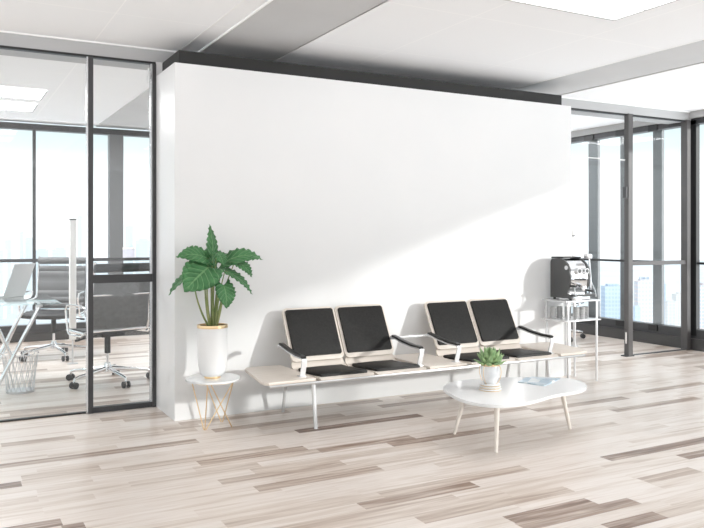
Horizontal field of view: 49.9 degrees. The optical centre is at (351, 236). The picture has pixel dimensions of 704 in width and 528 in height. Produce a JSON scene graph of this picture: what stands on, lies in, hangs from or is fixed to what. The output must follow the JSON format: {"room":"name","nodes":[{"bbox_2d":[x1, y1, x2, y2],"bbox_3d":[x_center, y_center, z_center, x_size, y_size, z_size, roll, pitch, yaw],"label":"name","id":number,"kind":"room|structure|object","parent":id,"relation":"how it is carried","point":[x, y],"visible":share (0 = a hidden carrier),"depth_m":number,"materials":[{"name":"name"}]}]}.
{"room":"lobby","nodes":[
{"label":"lobby","id":0,"kind":"room"},
{"bbox_2d":[0,332,703,527],"bbox_3d":[-0.419,1.600,3.150,16.241,0.200,18.040,0,0,-28],"label":"floor","id":1,"kind":"structure","parent":0,"point":[631,455],"depth_m":5.15,"materials":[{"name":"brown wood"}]},
{"bbox_2d":[1,350,38,394],"bbox_3d":[-3.214,1.312,7.334,0.340,0.375,0.340,0,0,-28],"label":"basket","id":2,"kind":"object","parent":1,"relation":"on","point":[19,390],"visible":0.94,"depth_m":7.30,"materials":[{"name":"silver metal"}]},
{"bbox_2d":[0,294,60,384],"bbox_3d":[-4.188,1.069,7.223,2.500,0.878,1.210,0,0,-28],"label":"desk","id":3,"kind":"object","parent":1,"relation":"on","point":[39,300],"visible":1,"depth_m":7.34,"materials":[{"name":"clear glass"}]},
{"bbox_2d":[0,263,34,297],"bbox_3d":[-3.605,0.455,8.001,0.395,0.350,0.280,0,0,22],"label":"laptop","id":4,"kind":"object","parent":3,"relation":"on","point":[20,276],"visible":1,"depth_m":7.95,"materials":[{"name":"white plastic"}]},
{"bbox_2d":[18,256,85,361],"bbox_3d":[-3.731,0.873,9.499,0.892,1.254,0.850,0,0,-3],"label":"office chair","id":5,"kind":"object","parent":1,"relation":"on","point":[52,281],"visible":0.73,"depth_m":9.76,"materials":[{"name":"silver metal"}]},
{"bbox_2d":[67,218,77,364],"bbox_3d":[-3.305,0.640,8.956,0.120,1.720,0.120,0,0,-28],"label":"floor lamp","id":6,"kind":"object","parent":1,"relation":"on","point":[72,221],"visible":0.97,"depth_m":8.93,"materials":[{"name":"silver metal"}]},
{"bbox_2d":[0,122,148,342],"bbox_3d":[-4.418,-0.065,11.065,14.750,3.130,0.190,0,0,-28],"label":"window","id":7,"kind":"structure","parent":1,"relation":"on","point":[37,332],"depth_m":11.39,"materials":[{"name":"grey"}]},
{"bbox_2d":[65,262,148,388],"bbox_3d":[-2.510,0.873,7.814,0.892,1.254,0.850,0,0,-42],"label":"office chair","id":8,"kind":"object","parent":1,"relation":"on","point":[118,308],"visible":0.84,"depth_m":7.60,"materials":[{"name":"grey fabric"}]},
{"bbox_2d":[185,373,239,429],"bbox_3d":[-1.096,1.306,5.972,0.426,0.392,0.426,0,0,-28],"label":"side table","id":9,"kind":"object","parent":1,"relation":"on","point":[226,378],"visible":0.88,"depth_m":5.90,"materials":[{"name":"white stone"}]},
{"bbox_2d":[169,224,262,378],"bbox_3d":[-1.058,0.505,5.980,0.731,1.210,0.356,0,0,-42],"label":"potted plant","id":10,"kind":"object","parent":9,"relation":"on","point":[201,272],"visible":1,"depth_m":5.89,"materials":[{"name":"green plant"}]},
{"bbox_2d":[245,298,585,428],"bbox_3d":[0.672,1.058,6.754,3.405,0.889,0.775,0,0,-28],"label":"seating","id":11,"kind":"object","parent":1,"relation":"on","point":[318,340],"visible":0.97,"depth_m":6.68,"materials":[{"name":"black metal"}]},
{"bbox_2d":[245,365,315,385],"bbox_3d":[-0.627,1.095,6.018,0.420,0.024,0.715,0,0,-28],"label":"side table","id":12,"kind":"object","parent":11,"relation":"attached to","point":[274,375],"depth_m":5.88,"materials":[{"name":"beige wood"}]},
{"bbox_2d":[393,353,466,369],"bbox_3d":[0.655,1.095,6.706,0.380,0.024,0.685,0,0,-28],"label":"shelf","id":13,"kind":"object","parent":11,"relation":"attached to","point":[430,362],"depth_m":6.57,"materials":[{"name":"beige wood"}]},
{"bbox_2d":[520,342,585,355],"bbox_3d":[1.980,1.095,7.421,0.470,0.024,0.685,0,0,-28],"label":"shelf","id":14,"kind":"object","parent":11,"relation":"attached to","point":[558,349],"depth_m":7.35,"materials":[{"name":"beige wood"}]},
{"bbox_2d":[443,377,586,452],"bbox_3d":[1.233,1.314,5.663,1.225,0.379,0.854,0,0,-28],"label":"coffee table","id":15,"kind":"object","parent":1,"relation":"on","point":[513,393],"visible":0.97,"depth_m":5.51,"materials":[{"name":"white paint"}]},
{"bbox_2d":[474,346,504,391],"bbox_3d":[1.015,0.964,5.571,0.224,0.321,0.217,0,0,-3],"label":"succulent","id":16,"kind":"object","parent":15,"relation":"on","point":[491,360],"visible":1,"depth_m":5.52,"materials":[{"name":"green plant"}]},
{"bbox_2d":[481,364,499,383],"bbox_3d":[1.017,1.002,5.574,0.144,0.144,0.144,0,0,-28],"label":"plant pot","id":17,"kind":"object","parent":15,"relation":"on","point":[489,372],"depth_m":5.52,"materials":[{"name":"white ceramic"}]},
{"bbox_2d":[518,377,559,385],"bbox_3d":[1.454,1.117,5.911,0.227,0.016,0.356,0,0,34],"label":"magazine","id":18,"kind":"object","parent":15,"relation":"on","point":[541,381],"visible":1,"depth_m":5.86,"materials":[{"name":"white paper"}]},
{"bbox_2d":[542,298,600,380],"bbox_3d":[2.296,1.075,7.919,0.490,0.849,0.350,0,0,-28],"label":"shelf rack","id":19,"kind":"object","parent":1,"relation":"on","point":[565,300],"visible":0.67,"depth_m":7.87,"materials":[{"name":"white metal"}]},
{"bbox_2d":[550,306,556,317],"bbox_3d":[2.110,0.789,7.938,0.068,0.124,0.068,0,0,-28],"label":"cup stack","id":20,"kind":"object","parent":19,"relation":"on","point":[553,311],"visible":1,"depth_m":7.91,"materials":[{"name":"grey"}]},
{"bbox_2d":[556,306,562,317],"bbox_3d":[2.181,0.789,7.953,0.068,0.124,0.068,0,0,-28],"label":"cup stack","id":21,"kind":"object","parent":19,"relation":"on","point":[559,314],"visible":1,"depth_m":7.93,"materials":[{"name":"grey"}]},
{"bbox_2d":[565,307,570,318],"bbox_3d":[2.250,0.789,7.888,0.068,0.124,0.068,0,0,-28],"label":"cup stack","id":22,"kind":"object","parent":19,"relation":"on","point":[565,307],"visible":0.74,"depth_m":7.87,"materials":[{"name":"grey"}]},
{"bbox_2d":[550,254,595,300],"bbox_3d":[2.345,0.413,7.871,0.360,0.475,0.422,0,0,-28],"label":"coffee machine","id":23,"kind":"object","parent":19,"relation":"on","point":[570,278],"visible":1,"depth_m":7.83,"materials":[{"name":"grey metal"}]},
{"bbox_2d":[551,256,580,258],"bbox_3d":[2.254,0.214,7.965,0.260,0.017,0.170,0,0,-28],"label":"tray","id":24,"kind":"object","parent":23,"relation":"on","point":[554,257],"depth_m":7.95,"materials":[{"name":"black"}]},
{"bbox_2d":[571,294,594,296],"bbox_3d":[2.364,0.598,7.794,0.290,0.017,0.095,0,0,-28],"label":"drip tray","id":25,"kind":"object","parent":23,"relation":"on","point":[572,295],"depth_m":7.75,"materials":[{"name":"grey metal"}]},
{"bbox_2d":[573,307,579,318],"bbox_3d":[2.327,0.789,7.851,0.068,0.124,0.068,0,0,-28],"label":"cup stack","id":26,"kind":"object","parent":19,"relation":"on","point":[576,312],"visible":1,"depth_m":7.83,"materials":[{"name":"grey"}]},
{"bbox_2d":[579,307,584,318],"bbox_3d":[2.397,0.789,7.889,0.068,0.124,0.068,0,0,-28],"label":"cup stack","id":27,"kind":"object","parent":19,"relation":"on","point":[582,309],"visible":0.98,"depth_m":7.86,"materials":[{"name":"grey"}]},
{"bbox_2d":[582,306,588,317],"bbox_3d":[2.450,0.789,7.940,0.068,0.124,0.068,0,0,-28],"label":"cup stack","id":28,"kind":"object","parent":19,"relation":"on","point":[586,307],"visible":0.77,"depth_m":7.91,"materials":[{"name":"grey"}]},
{"bbox_2d":[571,302,585,341],"bbox_3d":[2.966,0.873,11.205,0.850,1.254,0.892,0,0,-34],"label":"office chair","id":29,"kind":"object","parent":1,"relation":"on","point":[582,335],"visible":0.13,"depth_m":11.18,"materials":[{"name":"silver metal"}]},
{"bbox_2d":[571,109,703,351],"bbox_3d":[6.400,-0.083,6.750,0.200,3.165,17.790,0,0,-28],"label":"window","id":30,"kind":"structure","parent":1,"relation":"on","point":[657,332],"depth_m":10.70,"materials":[{"name":"grey"}]},
{"bbox_2d":[0,0,703,131],"bbox_3d":[-0.117,-1.808,3.318,14.950,0.285,17.950,0,0,-28],"label":"ceiling","id":31,"kind":"structure","parent":0,"point":[504,44],"depth_m":6.55,"materials":[{"name":"white paint"}]},
{"bbox_2d":[0,101,38,111],"bbox_3d":[-4.641,-1.659,9.427,1.304,0.012,0.644,0,0,-28],"label":"recessed light","id":32,"kind":"object","parent":31,"relation":"in","point":[4,105],"visible":1,"depth_m":9.64,"materials":[{"name":"white"}]},
{"bbox_2d":[0,86,47,99],"bbox_3d":[-4.175,-1.659,8.565,1.304,0.012,0.644,0,0,-28],"label":"recessed light","id":33,"kind":"object","parent":31,"relation":"in","point":[8,92],"visible":1,"depth_m":8.76,"materials":[{"name":"white"}]},
{"bbox_2d":[96,0,386,129],"bbox_3d":[0.697,-1.810,3.758,0.720,0.281,17.950,0,0,-28],"label":"ceiling beam","id":34,"kind":"structure","parent":31,"relation":"attached to","point":[280,27],"depth_m":6.18,"materials":[{"name":"grey paint"}]},
{"bbox_2d":[0,0,703,112],"bbox_3d":[1.079,-1.670,1.001,14.850,0.030,12.735,0,0,-28],"label":"trim","id":35,"kind":"structure","parent":31,"relation":"attached to","point":[268,1],"depth_m":6.54,"materials":[{"name":"white paint"}]},
{"bbox_2d":[505,0,678,20],"bbox_3d":[1.762,-1.659,4.969,1.224,0.012,1.224,0,0,-28],"label":"recessed light","id":36,"kind":"object","parent":31,"relation":"in","point":[613,10],"visible":1,"depth_m":5.44,"materials":[{"name":"white"}]},
{"bbox_2d":[512,40,703,94],"bbox_3d":[3.875,-1.810,5.476,0.745,0.281,17.950,0,0,-28],"label":"beam","id":37,"kind":"structure","parent":31,"relation":"attached to","point":[692,53],"depth_m":7.59,"materials":[{"name":"grey paint"}]},
{"bbox_2d":[156,62,570,420],"bbox_3d":[0.296,0.039,7.516,4.348,2.922,0.728,0,0,-28],"label":"wall","id":38,"kind":"structure","parent":0,"point":[398,199],"depth_m":6.89,"materials":[{"name":"white paint"}]},
{"bbox_2d":[0,45,155,422],"bbox_3d":[-5.122,-0.025,4.913,7.660,3.050,0.055,0,0,-28],"label":"window","id":39,"kind":"structure","parent":38,"relation":"in","point":[1,46],"depth_m":6.35,"materials":[{"name":"black metal"}]},
{"bbox_2d":[86,56,155,413],"bbox_3d":[-2.006,-0.015,6.583,0.586,3.030,0.080,0,0,-28],"label":"door","id":40,"kind":"structure","parent":39,"relation":"attached to","point":[151,277],"depth_m":6.46,"materials":[{"name":"grey metal"}]},
{"bbox_2d":[148,62,162,82],"bbox_3d":[-1.769,-1.486,6.859,0.090,0.128,0.320,0,0,-28],"label":"trim","id":41,"kind":"structure","parent":38,"relation":"attached to","point":[158,64],"depth_m":6.71,"materials":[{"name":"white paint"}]},
{"bbox_2d":[0,32,690,123],"bbox_3d":[-2.056,-1.645,6.749,14.800,0.190,0.360,0,0,-28],"label":"trim","id":42,"kind":"structure","parent":38,"relation":"attached to","point":[6,39],"depth_m":6.64,"materials":[{"name":"grey paint"}]},
{"bbox_2d":[162,50,561,104],"bbox_3d":[0.302,-1.484,7.492,4.225,0.123,0.534,0,0,-28],"label":"trim","id":43,"kind":"structure","parent":38,"relation":"attached to","point":[181,56],"depth_m":7.02,"materials":[{"name":"black metal"}]},
{"bbox_2d":[571,108,690,356],"bbox_3d":[3.287,-0.025,9.449,2.752,3.050,0.110,0,0,-28],"label":"door","id":44,"kind":"structure","parent":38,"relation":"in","point":[685,261],"depth_m":9.87,"materials":[{"name":"grey"}]},
{"label":"outside","id":45,"kind":"structure","parent":0,"visible":0},
{"bbox_2d":[0,260,703,325],"bbox_3d":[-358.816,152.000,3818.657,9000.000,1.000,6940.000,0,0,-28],"label":"ground","id":46,"kind":"structure","parent":45,"point":[609,270],"depth_m":2829.10,"materials":[{"name":"white"}]},
{"bbox_2d":[0,248,6,318],"bbox_3d":[-653.765,86.329,1399.999,24.042,130.343,16.830,0,0,0],"label":"tower building","id":47,"kind":"structure","parent":46,"relation":"on","point":[3,253],"depth_m":1394.02,"materials":[{"name":"white"}]},
{"bbox_2d":[5,239,12,313],"bbox_3d":[-679.657,78.009,1499.999,11.889,146.982,8.322,0,0,0],"label":"tower building","id":48,"kind":"structure","parent":46,"relation":"on","point":[8,243],"depth_m":1495.93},
{"bbox_2d":[19,231,24,308],"bbox_3d":[-697.491,69.959,1599.999,8.454,163.083,5.918,0,0,0],"label":"tower building","id":49,"kind":"structure","parent":46,"relation":"on","point":[21,233],"depth_m":1597.09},
{"bbox_2d":[25,237,31,294],"bbox_3d":[-724.241,75.930,1699.999,15.720,151.141,11.004,0,0,0],"label":"tower building","id":50,"kind":"structure","parent":46,"relation":"on","point":[28,241],"depth_m":1694.70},
{"bbox_2d":[36,248,51,308],"bbox_3d":[-653.105,87.713,1599.999,29.591,127.574,20.713,0,0,0],"label":"tower building","id":51,"kind":"structure","parent":46,"relation":"on","point":[43,252],"depth_m":1589.69,"materials":[{"name":"white"}]},
{"bbox_2d":[52,247,68,308],"bbox_3d":[-576.619,85.975,1499.999,27.741,131.051,19.419,0,0,0],"label":"tower building","id":52,"kind":"structure","parent":46,"relation":"on","point":[59,251],"depth_m":1490.47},
{"bbox_2d":[76,246,77,321],"bbox_3d":[-477.411,82.860,1299.999,10.304,137.281,7.213,0,0,0],"label":"tower building","id":53,"kind":"structure","parent":46,"relation":"on","point":[76,246],"depth_m":1300.01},
{"bbox_2d":[77,215,82,308],"bbox_3d":[-538.475,54.409,1499.999,8.917,194.182,6.242,0,0,0],"label":"tower building","id":54,"kind":"structure","parent":46,"relation":"on","point":[80,217],"depth_m":1497.03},
{"bbox_2d":[125,225,134,273],"bbox_3d":[-498.548,62.321,1699.999,17.966,178.359,12.576,0,0,0],"label":"tower building","id":55,"kind":"structure","parent":46,"relation":"on","point":[129,229],"depth_m":1693.88,"materials":[{"name":"white"}]},
{"bbox_2d":[136,238,148,273],"bbox_3d":[-413.145,77.177,1499.999,25.760,148.647,18.032,0,0,0],"label":"tower building","id":56,"kind":"structure","parent":46,"relation":"on","point":[142,245],"depth_m":1490.83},
{"bbox_2d":[571,291,587,312],"bbox_3d":[242.007,102.614,800.000,19.022,97.772,13.316,0,0,0],"label":"tower building","id":57,"kind":"structure","parent":46,"relation":"on","point":[584,303],"depth_m":793.32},
{"bbox_2d":[601,284,619,318],"bbox_3d":[144.253,88.744,420.000,9.987,125.512,6.991,0,0,0],"label":"tower building","id":58,"kind":"structure","parent":46,"relation":"on","point":[610,293],"depth_m":416.52,"materials":[{"name":"glass"}]},
{"bbox_2d":[633,305,640,320],"bbox_3d":[150.594,93.790,400.000,3.170,115.421,2.219,0,0,0],"label":"tower building","id":59,"kind":"structure","parent":46,"relation":"on","point":[636,309],"depth_m":398.91,"materials":[{"name":"blue glass"}]},
{"bbox_2d":[634,277,652,322],"bbox_3d":[173.282,87.655,450.000,8.917,127.689,6.242,0,0,0],"label":"tower building","id":60,"kind":"structure","parent":46,"relation":"on","point":[643,288],"depth_m":446.86,"materials":[{"name":"white"}]},
{"bbox_2d":[664,284,665,323],"bbox_3d":[245.706,94.091,600.000,4.756,114.818,3.329,0,0,0],"label":"tower building","id":61,"kind":"structure","parent":46,"relation":"on","point":[664,284],"depth_m":598.39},
{"bbox_2d":[665,300,675,325],"bbox_3d":[218.784,97.361,520.000,6.182,108.279,4.328,0,0,0],"label":"tower building","id":62,"kind":"structure","parent":46,"relation":"on","point":[670,305],"depth_m":517.87,"materials":[{"name":"stone"}]},
{"bbox_2d":[672,292,680,325],"bbox_3d":[278.150,99.135,640.000,11.836,104.730,8.285,0,0,0],"label":"tower building","id":63,"kind":"structure","parent":46,"relation":"on","point":[676,297],"depth_m":635.90,"materials":[{"name":"stone"}]},
{"bbox_2d":[700,282,703,328],"bbox_3d":[234.148,90.849,500.000,12.550,121.302,8.785,0,0,0],"label":"tower building","id":64,"kind":"structure","parent":46,"relation":"on","point":[701,283],"depth_m":495.60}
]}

